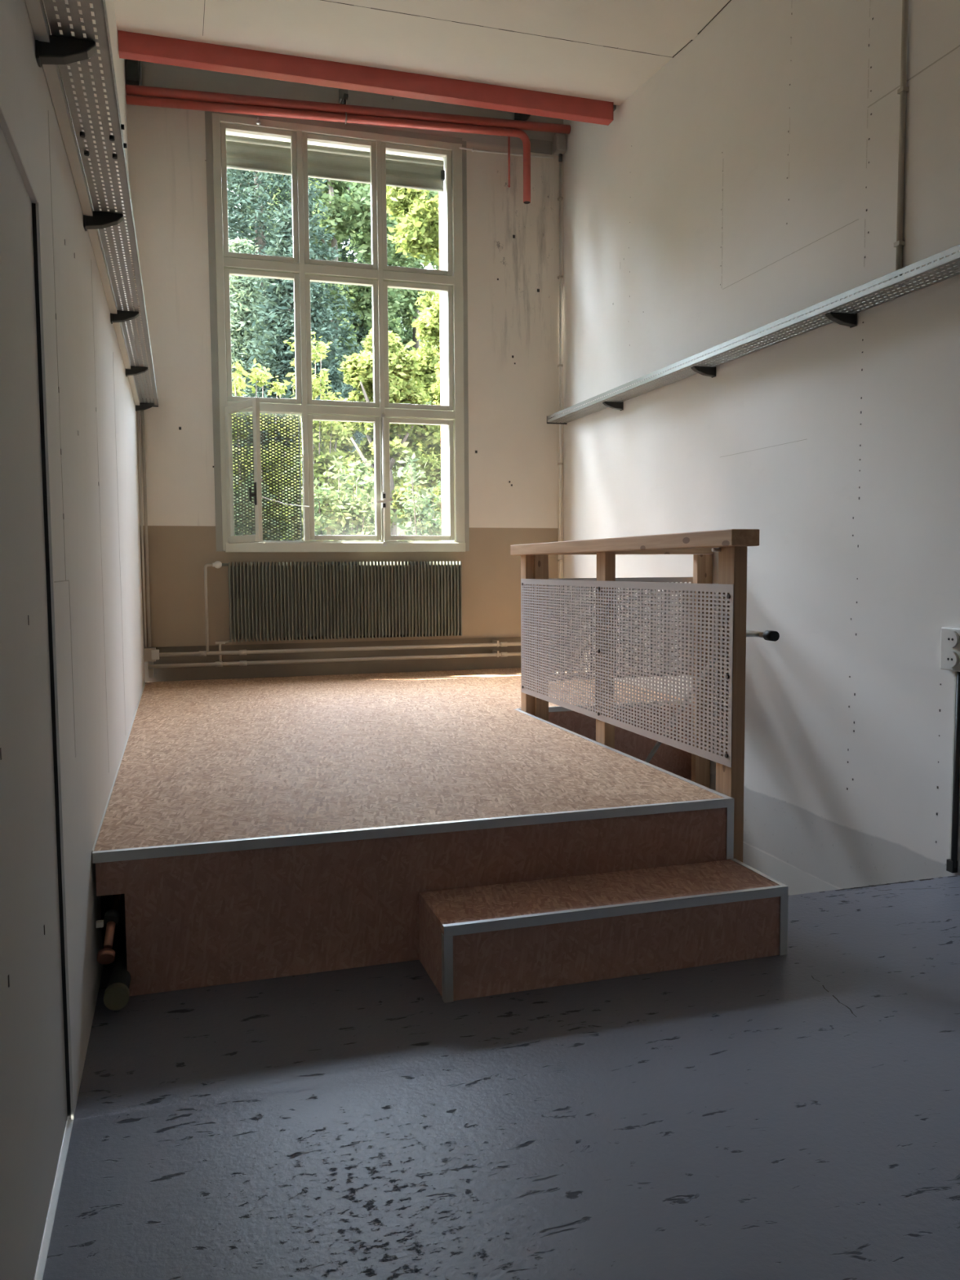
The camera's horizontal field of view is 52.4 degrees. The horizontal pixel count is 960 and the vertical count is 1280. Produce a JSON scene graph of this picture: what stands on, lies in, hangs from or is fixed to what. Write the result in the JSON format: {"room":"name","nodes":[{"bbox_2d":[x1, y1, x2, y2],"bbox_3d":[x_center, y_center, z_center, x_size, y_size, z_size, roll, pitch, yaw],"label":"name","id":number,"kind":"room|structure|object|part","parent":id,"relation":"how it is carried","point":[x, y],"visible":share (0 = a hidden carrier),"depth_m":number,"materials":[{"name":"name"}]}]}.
{"room":"empty studio room","nodes":[
{"label":"empty studio room","id":0,"kind":"room"},
{"bbox_2d":[0,0,145,1113],"bbox_3d":[-1.104,-1.538,2.167,0.141,6.340,12.193,-2,4,-17],"label":"wall","id":1,"kind":"structure","parent":0,"point":[92,425],"depth_m":3.19,"materials":[{"name":"paint"}]},
{"bbox_2d":[0,106,74,1279],"bbox_3d":[-0.791,0.176,1.340,0.121,2.359,2.394,-2,4,-17],"label":"door","id":2,"kind":"structure","parent":1,"relation":"in","point":[37,1088],"depth_m":2.10,"materials":[{"name":"paint"}]},
{"bbox_2d":[24,0,158,411],"bbox_3d":[-1.677,-1.671,4.584,0.181,0.123,7.156,-2,4,-17],"label":"cable tray","id":3,"kind":"object","parent":1,"relation":"attached to","point":[55,51],"visible":1,"depth_m":3.12,"materials":[{"name":"metal"}]},
{"bbox_2d":[95,893,120,964],"bbox_3d":[-1.268,0.975,3.343,0.070,0.153,0.381,-2,4,-17],"label":"pipe","id":4,"kind":"object","parent":1,"relation":"attached to","point":[105,956],"visible":0.91,"depth_m":3.23,"materials":[{"name":"orange metal"}]},
{"bbox_2d":[125,58,142,85],"bbox_3d":[-2.755,-4.621,7.755,0.115,0.400,0.143,-2,4,-17],"label":"bracket","id":5,"kind":"object","parent":1,"relation":"attached to","point":[133,68],"visible":0.35,"depth_m":7.70,"materials":[{"name":"metal"}]},
{"bbox_3d":[-2.703,-4.621,7.748,0.018,0.400,0.018,0,4,5],"label":"rod","id":6,"kind":"part","parent":5,"relation":"part of","materials":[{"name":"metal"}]},
{"bbox_2d":[143,647,159,677],"bbox_3d":[-2.735,0.189,8.128,0.120,0.250,0.148,-2,4,-17],"label":"junction box","id":7,"kind":"object","parent":1,"relation":"attached to","point":[151,655],"visible":0.99,"depth_m":8.06,"materials":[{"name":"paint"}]},
{"bbox_2d":[124,58,563,681],"bbox_3d":[-1.528,-1.110,8.979,15.000,10.200,0.992,-2,4,-17],"label":"wall","id":8,"kind":"structure","parent":0,"point":[513,245],"depth_m":8.62,"materials":[{"name":"paint"}]},
{"bbox_2d":[137,409,151,648],"bbox_3d":[-2.776,-0.884,8.063,0.054,2.020,0.025,-2,4,-17],"label":"conduit","id":9,"kind":"object","parent":8,"relation":"attached to","point":[142,412],"visible":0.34,"depth_m":8.05,"materials":[{"name":"metal"}]},
{"bbox_2d":[204,560,462,662],"bbox_3d":[-1.249,-0.268,8.537,2.234,0.853,0.134,-2,4,-17],"label":"radiator","id":10,"kind":"object","parent":8,"relation":"attached to","point":[360,599],"visible":1,"depth_m":8.49,"materials":[{"name":"metal"}]},
{"bbox_2d":[204,111,469,552],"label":"window","id":11,"kind":"structure","parent":8,"relation":"in","point":[300,268],"depth_m":8.44,"materials":[{"name":"paint"}]},
{"bbox_3d":[-1.945,-1.371,8.009,0.036,1.140,0.600,-4,5,-38],"label":"open sash","id":12,"kind":"part","parent":11,"relation":"part of","materials":[{"name":"paint"}]},
{"bbox_3d":[-1.817,-1.170,7.787,0.055,0.180,0.030,-4,5,-38],"label":"handle","id":13,"kind":"part","parent":11,"relation":"part of","materials":[{"name":"metal"}]},
{"bbox_3d":[-1.852,-3.745,8.205,0.619,1.079,0.058,-2,4,-17],"label":"sash","id":14,"kind":"part","parent":11,"relation":"part of","materials":[{"name":"paint"}]},
{"bbox_3d":[-1.845,-2.571,8.292,0.619,1.094,0.058,-2,4,-17],"label":"sash","id":15,"kind":"part","parent":11,"relation":"part of","materials":[{"name":"paint"}]},
{"bbox_2d":[231,412,302,541],"bbox_3d":[-1.863,-1.421,8.461,0.609,1.136,0.030,-2,4,-17],"label":"window grille","id":16,"kind":"object","parent":11,"relation":"attached to","point":[298,429],"visible":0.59,"depth_m":8.47,"materials":[{"name":"metal"}]},
{"bbox_3d":[-1.863,-1.421,8.461,0.609,1.136,0.030,-2,4,-17],"label":"grille frame","id":17,"kind":"part","parent":16,"relation":"part of","materials":[{"name":"metal"}]},
{"bbox_2d":[226,134,444,191],"bbox_3d":[-1.274,-4.150,8.499,1.975,0.287,0.103,-2,4,-17],"label":"roller blind","id":18,"kind":"object","parent":11,"relation":"attached to","point":[246,153],"visible":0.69,"depth_m":8.48,"materials":[{"name":"fabric"}]},
{"bbox_3d":[-1.207,-3.764,8.402,0.629,1.079,0.058,-2,4,-17],"label":"sash","id":19,"kind":"part","parent":11,"relation":"part of","materials":[{"name":"paint"}]},
{"bbox_3d":[-1.199,-2.590,8.489,0.629,1.094,0.058,-2,4,-17],"label":"sash","id":20,"kind":"part","parent":11,"relation":"part of","materials":[{"name":"paint"}]},
{"bbox_3d":[-1.192,-1.421,8.576,0.629,1.079,0.058,-2,4,-17],"label":"sash","id":21,"kind":"part","parent":11,"relation":"part of","materials":[{"name":"paint"}]},
{"bbox_3d":[-1.147,-0.816,8.582,2.120,0.083,0.026,-2,4,-17],"label":"rail","id":22,"kind":"part","parent":11,"relation":"part of","materials":[{"name":"paint"}]},
{"bbox_3d":[-0.844,-1.228,8.612,0.154,0.046,0.037,-2,4,-17],"label":"bolt handle","id":23,"kind":"part","parent":11,"relation":"part of","materials":[{"name":"white plastic"}]},
{"bbox_3d":[-0.560,-3.783,8.599,0.631,1.079,0.058,-2,4,-17],"label":"sash","id":24,"kind":"part","parent":11,"relation":"part of","materials":[{"name":"paint"}]},
{"bbox_3d":[-0.553,-2.609,8.687,0.631,1.094,0.058,-2,4,-17],"label":"sash","id":25,"kind":"part","parent":11,"relation":"part of","materials":[{"name":"paint"}]},
{"bbox_3d":[-0.546,-1.439,8.774,0.631,1.079,0.058,-2,4,-17],"label":"sash","id":26,"kind":"part","parent":11,"relation":"part of","materials":[{"name":"paint"}]},
{"bbox_2d":[338,88,348,124],"bbox_3d":[-1.145,-4.521,8.230,0.065,0.370,0.193,-2,4,-17],"label":"hanger","id":27,"kind":"object","parent":8,"relation":"attached to","point":[343,93],"visible":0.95,"depth_m":8.22,"materials":[{"name":"metal"}]},
{"bbox_2d":[125,94,530,204],"bbox_3d":[-1.172,-4.170,8.199,3.390,0.623,0.066,-2,4,-17],"label":"pipe","id":28,"kind":"object","parent":27,"relation":"hanging from","point":[131,100],"visible":1,"depth_m":8.17,"materials":[{"name":"metal"}]},
{"bbox_3d":[-1.161,-4.640,8.271,0.065,0.140,0.090,-2,4,-17],"label":"wall plate","id":29,"kind":"part","parent":27,"relation":"part of","materials":[{"name":"metal"}]},
{"bbox_3d":[-1.145,-4.554,8.228,0.035,0.025,0.193,-2,4,-17],"label":"arm","id":30,"kind":"part","parent":27,"relation":"part of","materials":[{"name":"metal"}]},
{"bbox_2d":[125,84,570,133],"bbox_3d":[-0.993,-4.464,8.222,3.762,0.222,0.072,-2,4,-17],"label":"pipe","id":31,"kind":"object","parent":27,"relation":"hanging from","point":[133,90],"visible":1,"depth_m":8.14,"materials":[{"name":"metal"}]},
{"bbox_2d":[507,136,510,187],"bbox_3d":[0.258,-4.285,8.651,0.021,0.522,0.021,0,4,5],"label":"pipe","id":32,"kind":"object","parent":31,"relation":"hanging from","point":[508,137],"visible":1,"depth_m":8.65,"materials":[{"name":"metal"}]},
{"bbox_2d":[147,649,566,668],"bbox_3d":[-0.983,0.158,8.672,3.734,0.057,0.152,-2,4,-17],"label":"pipe","id":33,"kind":"object","parent":8,"relation":"attached to","point":[495,653],"visible":0.92,"depth_m":8.51,"materials":[{"name":"metal"}]},
{"bbox_2d":[159,640,557,657],"bbox_3d":[-0.983,0.065,8.665,3.734,0.057,0.152,-2,4,-17],"label":"pipe","id":34,"kind":"object","parent":8,"relation":"attached to","point":[495,643],"visible":0.91,"depth_m":8.52,"materials":[{"name":"metal"}]},
{"bbox_2d":[459,146,553,158],"bbox_3d":[0.242,-4.373,8.756,0.886,0.040,0.024,-2,4,-17],"label":"cable","id":35,"kind":"object","parent":8,"relation":"attached to","point":[472,149],"visible":1,"depth_m":8.73,"materials":[{"name":"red plastic"}]},
{"bbox_2d":[514,112,530,120],"bbox_3d":[0.447,-4.688,8.646,0.220,0.280,0.290,-2,4,-17],"label":"bracket","id":36,"kind":"object","parent":8,"relation":"attached to","point":[522,117],"visible":0.14,"depth_m":8.63,"materials":[{"name":"metal"}]},
{"bbox_2d":[529,133,566,161],"bbox_3d":[0.619,-4.465,8.814,0.315,0.230,0.120,-2,4,-17],"label":"junction box","id":37,"kind":"object","parent":8,"relation":"attached to","point":[557,147],"visible":0.99,"depth_m":8.83,"materials":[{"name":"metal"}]},
{"bbox_3d":[0.555,-4.478,8.849,0.214,0.110,0.015,-2,4,-17],"label":"plate","id":38,"kind":"part","parent":37,"relation":"part of","materials":[{"name":"grey plastic"}]},
{"bbox_2d":[113,0,732,105],"bbox_3d":[0.924,-3.837,1.998,3.767,0.166,11.000,-2,4,-17],"label":"ceiling","id":39,"kind":"structure","parent":0,"point":[599,50],"depth_m":6.62,"materials":[{"name":"paint"}]},
{"bbox_2d":[117,30,613,125],"bbox_3d":[-0.720,-4.148,7.243,3.692,0.137,0.100,-2,4,-17],"label":"steel beam","id":40,"kind":"structure","parent":39,"relation":"attached to","point":[131,46],"depth_m":7.15,"materials":[{"name":"red metal"}]},
{"bbox_3d":[1.041,-4.199,7.780,0.008,0.137,0.100,-2,4,-17],"label":"plate","id":41,"kind":"part","parent":40,"relation":"part of","materials":[{"name":"red paint"}]},
{"bbox_2d":[33,875,959,1279],"bbox_3d":[0.773,1.399,2.957,3.788,0.341,12.193,-2,4,-17],"label":"floor","id":42,"kind":"structure","parent":0,"point":[795,1115],"depth_m":2.54,"materials":[{"name":"paint"}]},
{"bbox_2d":[92,666,734,995],"bbox_3d":[-0.254,0.880,6.300,3.763,0.812,5.193,-2,4,-17],"label":"platform","id":43,"kind":"object","parent":42,"relation":"on","point":[255,828],"visible":0.79,"depth_m":3.88,"materials":[{"name":"wood"}]},
{"bbox_2d":[103,939,130,1010],"bbox_3d":[-1.236,1.145,3.358,0.084,0.078,0.431,-2,4,-17],"label":"pipe","id":44,"kind":"object","parent":43,"relation":"attached to","point":[116,997],"visible":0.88,"depth_m":3.20,"materials":[{"name":"metal"}]},
{"bbox_3d":[-0.133,0.693,3.614,2.430,0.034,0.024,-2,4,-17],"label":"edge trim","id":45,"kind":"part","parent":43,"relation":"part of","materials":[{"name":"metal"}]},
{"bbox_3d":[0.883,0.456,6.704,1.330,0.032,0.026,-2,4,-17],"label":"edge trim","id":46,"kind":"part","parent":43,"relation":"part of","materials":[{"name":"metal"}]},
{"bbox_3d":[0.629,0.568,5.224,0.026,0.032,2.663,-2,4,-17],"label":"edge trim","id":47,"kind":"part","parent":43,"relation":"part of","materials":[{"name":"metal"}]},
{"bbox_3d":[1.017,0.784,3.962,0.032,0.216,0.003,-2,4,-17],"label":"corner trim","id":48,"kind":"part","parent":43,"relation":"part of","materials":[{"name":"metal"}]},
{"bbox_2d":[418,858,788,1003],"bbox_3d":[0.460,1.052,3.615,1.326,0.260,0.368,-2,4,-17],"label":"step","id":49,"kind":"structure","parent":42,"relation":"on","point":[479,941],"depth_m":3.47,"materials":[{"name":"wood"}]},
{"bbox_3d":[-0.109,1.097,3.268,0.031,0.228,0.032,-2,4,-17],"label":"corner trim","id":50,"kind":"part","parent":49,"relation":"part of","materials":[{"name":"metal"}]},
{"bbox_3d":[0.510,0.951,3.442,1.323,0.034,0.022,-2,4,-17],"label":"edge trim","id":51,"kind":"part","parent":49,"relation":"part of","materials":[{"name":"metal"}]},
{"bbox_3d":[1.083,0.920,3.798,0.020,0.032,0.366,-2,4,-17],"label":"edge trim","id":52,"kind":"part","parent":49,"relation":"part of","materials":[{"name":"metal"}]},
{"bbox_3d":[1.128,1.061,3.645,0.032,0.228,0.032,-2,4,-17],"label":"corner trim","id":53,"kind":"part","parent":49,"relation":"part of","materials":[{"name":"metal"}]},
{"bbox_2d":[510,528,759,862],"bbox_3d":[1.257,0.398,5.367,1.379,1.894,2.690,-2,4,-17],"label":"railing","id":54,"kind":"object","parent":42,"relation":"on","point":[697,611],"visible":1,"depth_m":4.75,"materials":[{"name":"brown wood"}]},
{"bbox_3d":[0.314,0.360,6.393,0.060,1.828,0.100,-2,4,-17],"label":"post","id":55,"kind":"part","parent":54,"relation":"part of","materials":[{"name":"brown wood"}]},
{"bbox_3d":[0.398,0.361,6.372,0.087,1.828,0.060,-2,4,-17],"label":"post","id":56,"kind":"part","parent":54,"relation":"part of","materials":[{"name":"brown wood"}]},
{"bbox_3d":[0.672,0.445,5.228,0.060,1.828,0.115,-2,4,-17],"label":"post","id":57,"kind":"part","parent":54,"relation":"part of","materials":[{"name":"brown wood"}]},
{"bbox_3d":[0.973,-0.081,6.556,1.111,0.676,0.002,-2,4,-17],"label":"perforated panel","id":58,"kind":"part","parent":54,"relation":"part of","materials":[{"name":"metal"}]},
{"bbox_3d":[0.644,0.059,5.155,0.002,0.744,2.556,-2,4,-17],"label":"perforated panel","id":59,"kind":"part","parent":54,"relation":"part of","materials":[{"name":"metal"}]},
{"bbox_3d":[0.963,-0.598,6.453,1.252,0.062,0.105,-2,4,-17],"label":"rail","id":60,"kind":"part","parent":54,"relation":"part of","materials":[{"name":"brown wood"}]},
{"bbox_3d":[0.652,-0.496,5.116,0.125,0.066,2.690,-2,4,-17],"label":"rail","id":61,"kind":"part","parent":54,"relation":"part of","materials":[{"name":"brown wood"}]},
{"bbox_3d":[1.516,0.332,6.672,0.115,1.828,0.060,-2,4,-17],"label":"post","id":62,"kind":"part","parent":54,"relation":"part of","materials":[{"name":"brown wood"}]},
{"bbox_3d":[1.036,0.531,4.041,0.060,1.828,0.123,-2,4,-17],"label":"post","id":63,"kind":"part","parent":54,"relation":"part of","materials":[{"name":"brown wood"}]},
{"bbox_2d":[563,0,959,895],"bbox_3d":[2.640,-0.220,3.413,0.141,9.200,12.193,-2,4,-17],"label":"wall","id":64,"kind":"structure","parent":0,"point":[748,184],"depth_m":5.65,"materials":[{"name":"paint"}]},
{"bbox_2d":[557,161,563,577],"bbox_3d":[0.746,-2.063,9.067,0.037,4.620,0.045,-2,4,-17],"label":"conduit","id":65,"kind":"object","parent":64,"relation":"attached to","point":[560,198],"visible":0.82,"depth_m":9.01,"materials":[{"name":"metal"}]},
{"bbox_2d":[644,630,779,763],"bbox_3d":[0.937,0.454,4.685,0.130,1.085,1.493,-2,4,-17],"label":"handrail","id":66,"kind":"object","parent":64,"relation":"attached to","point":[769,635],"visible":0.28,"depth_m":4.04,"materials":[{"name":"metal"}]},
{"bbox_2d":[546,244,959,424],"bbox_3d":[1.750,-1.753,5.604,0.202,0.122,7.105,-2,4,-17],"label":"cable tray","id":67,"kind":"object","parent":64,"relation":"attached to","point":[846,315],"visible":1,"depth_m":5.48,"materials":[{"name":"metal"}]},
{"bbox_2d":[893,0,909,284],"bbox_3d":[2.066,-2.861,4.748,0.034,2.195,0.040,-2,4,-17],"label":"conduit","id":68,"kind":"object","parent":64,"relation":"attached to","point":[902,91],"visible":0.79,"depth_m":4.77,"materials":[{"name":"metal"}]},
{"bbox_2d":[940,626,959,671],"bbox_3d":[2.207,0.044,4.519,0.058,0.200,0.170,-2,4,-17],"label":"power socket","id":69,"kind":"object","parent":64,"relation":"attached to","point":[950,636],"visible":1,"depth_m":4.52,"materials":[{"name":"white plastic"}]},
{"bbox_2d":[943,651,958,667],"bbox_3d":[2.185,0.089,4.521,0.014,0.076,0.076,-2,4,-17],"label":"outlet","id":70,"kind":"object","parent":69,"relation":"attached to","point":[950,658],"depth_m":4.52,"materials":[{"name":"white plastic"}]},
{"bbox_2d":[944,631,959,647],"bbox_3d":[2.185,-0.004,4.514,0.014,0.076,0.076,-2,4,-17],"label":"outlet","id":71,"kind":"object","parent":69,"relation":"attached to","point":[951,637],"depth_m":4.51,"materials":[{"name":"white plastic"}]},
{"bbox_2d":[946,671,959,872],"bbox_3d":[2.224,0.618,4.565,0.030,0.952,0.046,-2,4,-17],"label":"conduit","id":72,"kind":"object","parent":64,"relation":"attached to","point":[951,863],"visible":1,"depth_m":4.56,"materials":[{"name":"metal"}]},
{"label":"outside","id":73,"kind":"structure","parent":0,"visible":0},
{"bbox_2d":[235,316,441,541],"bbox_3d":[-7.916,-12.357,40.842,130.000,23.580,66.042,-2,4,-17],"label":"slope","id":74,"kind":"structure","parent":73,"point":[399,531],"depth_m":23.68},
{"bbox_2d":[228,235,268,453],"bbox_3d":[-6.085,-7.239,25.087,2.734,6.018,2.661,-2,4,-17],"label":"conifer tree","id":75,"kind":"object","parent":74,"relation":"on","point":[242,295],"visible":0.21,"depth_m":24.66,"materials":[{"name":"green plant"}]},
{"bbox_2d":[232,474,288,539],"bbox_3d":[-2.998,-0.449,11.954,1.224,3.266,1.599,0,4,3],"label":"shrub","id":76,"kind":"object","parent":74,"relation":"on","point":[233,474],"visible":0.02,"depth_m":11.87,"materials":[{"name":"green plant"}]},
{"bbox_2d":[231,357,297,540],"bbox_3d":[-3.359,-1.503,13.922,1.641,4.775,1.496,-2,4,-17],"label":"shrub","id":77,"kind":"object","parent":74,"relation":"on","point":[241,384],"visible":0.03,"depth_m":13.70,"materials":[{"name":"green plant"}]},
{"bbox_3d":[-3.358,-1.439,13.924,1.262,4.646,1.099,-2,4,-17],"label":"stem","id":78,"kind":"part","parent":77,"relation":"part of","materials":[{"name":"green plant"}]},
{"bbox_2d":[226,168,330,325],"bbox_3d":[-10.382,-19.522,42.448,8.659,15.408,8.704,-1,4,-14],"label":"conifer tree","id":79,"kind":"object","parent":74,"relation":"on","point":[228,168],"visible":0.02,"depth_m":41.70,"materials":[{"name":"green plant"}]},
{"bbox_2d":[232,203,363,489],"bbox_3d":[-4.533,-6.893,23.819,3.911,7.223,3.866,-3,5,-28],"label":"conifer tree","id":80,"kind":"object","parent":74,"relation":"on","point":[281,326],"visible":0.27,"depth_m":23.29,"materials":[{"name":"green plant"}]},
{"bbox_2d":[226,168,372,440],"bbox_3d":[-6.695,-13.493,29.381,7.271,15.760,7.269,-2,5,-25],"label":"conifer tree","id":81,"kind":"object","parent":74,"relation":"on","point":[256,199],"visible":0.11,"depth_m":28.98,"materials":[{"name":"green plant"}]},
{"bbox_2d":[283,331,351,541],"bbox_3d":[-2.755,-2.522,15.931,1.159,5.129,1.282,-4,5,-38],"label":"tree","id":82,"kind":"object","parent":74,"relation":"on","point":[322,460],"visible":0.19,"depth_m":15.65,"materials":[{"name":"green plant"}]},
{"bbox_3d":[-2.721,-2.450,15.976,0.665,4.979,0.898,-3,5,-29],"label":"stem","id":83,"kind":"part","parent":82,"relation":"part of","materials":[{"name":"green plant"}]},
{"bbox_2d":[235,180,403,324],"bbox_3d":[-8.133,-23.942,53.881,11.579,14.256,9.405,-4,6,-41],"label":"deciduous tree","id":84,"kind":"object","parent":74,"relation":"on","point":[247,180],"visible":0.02,"depth_m":53.55,"materials":[{"name":"green plant"}]},
{"bbox_2d":[242,170,422,379],"bbox_3d":[-5.814,-16.304,35.663,6.382,14.296,6.473,1,4,14],"label":"deciduous tree","id":85,"kind":"object","parent":74,"relation":"on","point":[350,209],"visible":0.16,"depth_m":34.95,"materials":[{"name":"green plant"}]},
{"bbox_2d":[266,177,412,354],"bbox_3d":[-7.457,-19.994,44.444,9.134,15.426,9.122,0,4,6],"label":"conifer tree","id":86,"kind":"object","parent":74,"relation":"on","point":[344,242],"visible":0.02,"depth_m":43.24,"materials":[{"name":"green plant"}]},
{"bbox_2d":[280,454,399,541],"bbox_3d":[-1.763,-0.596,12.342,1.494,3.483,1.413,-1,4,-5],"label":"shrub","id":87,"kind":"object","parent":74,"relation":"on","point":[356,512],"visible":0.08,"depth_m":11.94,"materials":[{"name":"green plant"}]},
{"bbox_3d":[-1.762,-0.506,12.364,1.155,3.302,1.002,-1,4,-3],"label":"stem","id":88,"kind":"part","parent":87,"relation":"part of","materials":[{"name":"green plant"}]},
{"bbox_2d":[311,186,439,354],"bbox_3d":[-3.175,-19.983,43.808,9.480,14.801,9.361,-2,4,-17],"label":"deciduous tree","id":89,"kind":"object","parent":74,"relation":"on","point":[409,297],"visible":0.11,"depth_m":41.59,"materials":[{"name":"green plant"}]},
{"bbox_2d":[324,328,440,541],"bbox_3d":[-1.790,-3.226,18.159,2.443,4.912,2.110,-2,4,-17],"label":"deciduous tree","id":90,"kind":"object","parent":74,"relation":"on","point":[358,370],"visible":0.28,"depth_m":17.79,"materials":[{"name":"green plant"}]},
{"bbox_2d":[386,186,439,386],"bbox_3d":[0.366,-12.860,30.808,5.815,12.960,6.442,-3,5,-29],"label":"deciduous tree","id":91,"kind":"object","parent":74,"relation":"on","point":[416,232],"visible":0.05,"depth_m":31.25,"materials":[{"name":"green plant"}]},
{"bbox_2d":[391,291,441,528],"bbox_3d":[-0.548,-4.838,21.129,3.736,6.001,3.408,-2,4,-17],"label":"deciduous tree","id":92,"kind":"object","parent":74,"relation":"on","point":[427,326],"visible":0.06,"depth_m":21.01,"materials":[{"name":"green plant"}]},
{"bbox_2d":[394,449,441,541],"bbox_3d":[-0.620,-0.631,12.619,1.400,3.502,1.319,-1,4,-9],"label":"shrub","id":93,"kind":"object","parent":74,"relation":"on","point":[434,530],"visible":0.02,"depth_m":12.24,"materials":[{"name":"green plant"}]},
{"bbox_3d":[-0.596,-0.530,12.592,0.967,3.303,0.964,-2,4,-17],"label":"stem","id":94,"kind":"part","parent":93,"relation":"part of","materials":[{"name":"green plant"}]}
]}

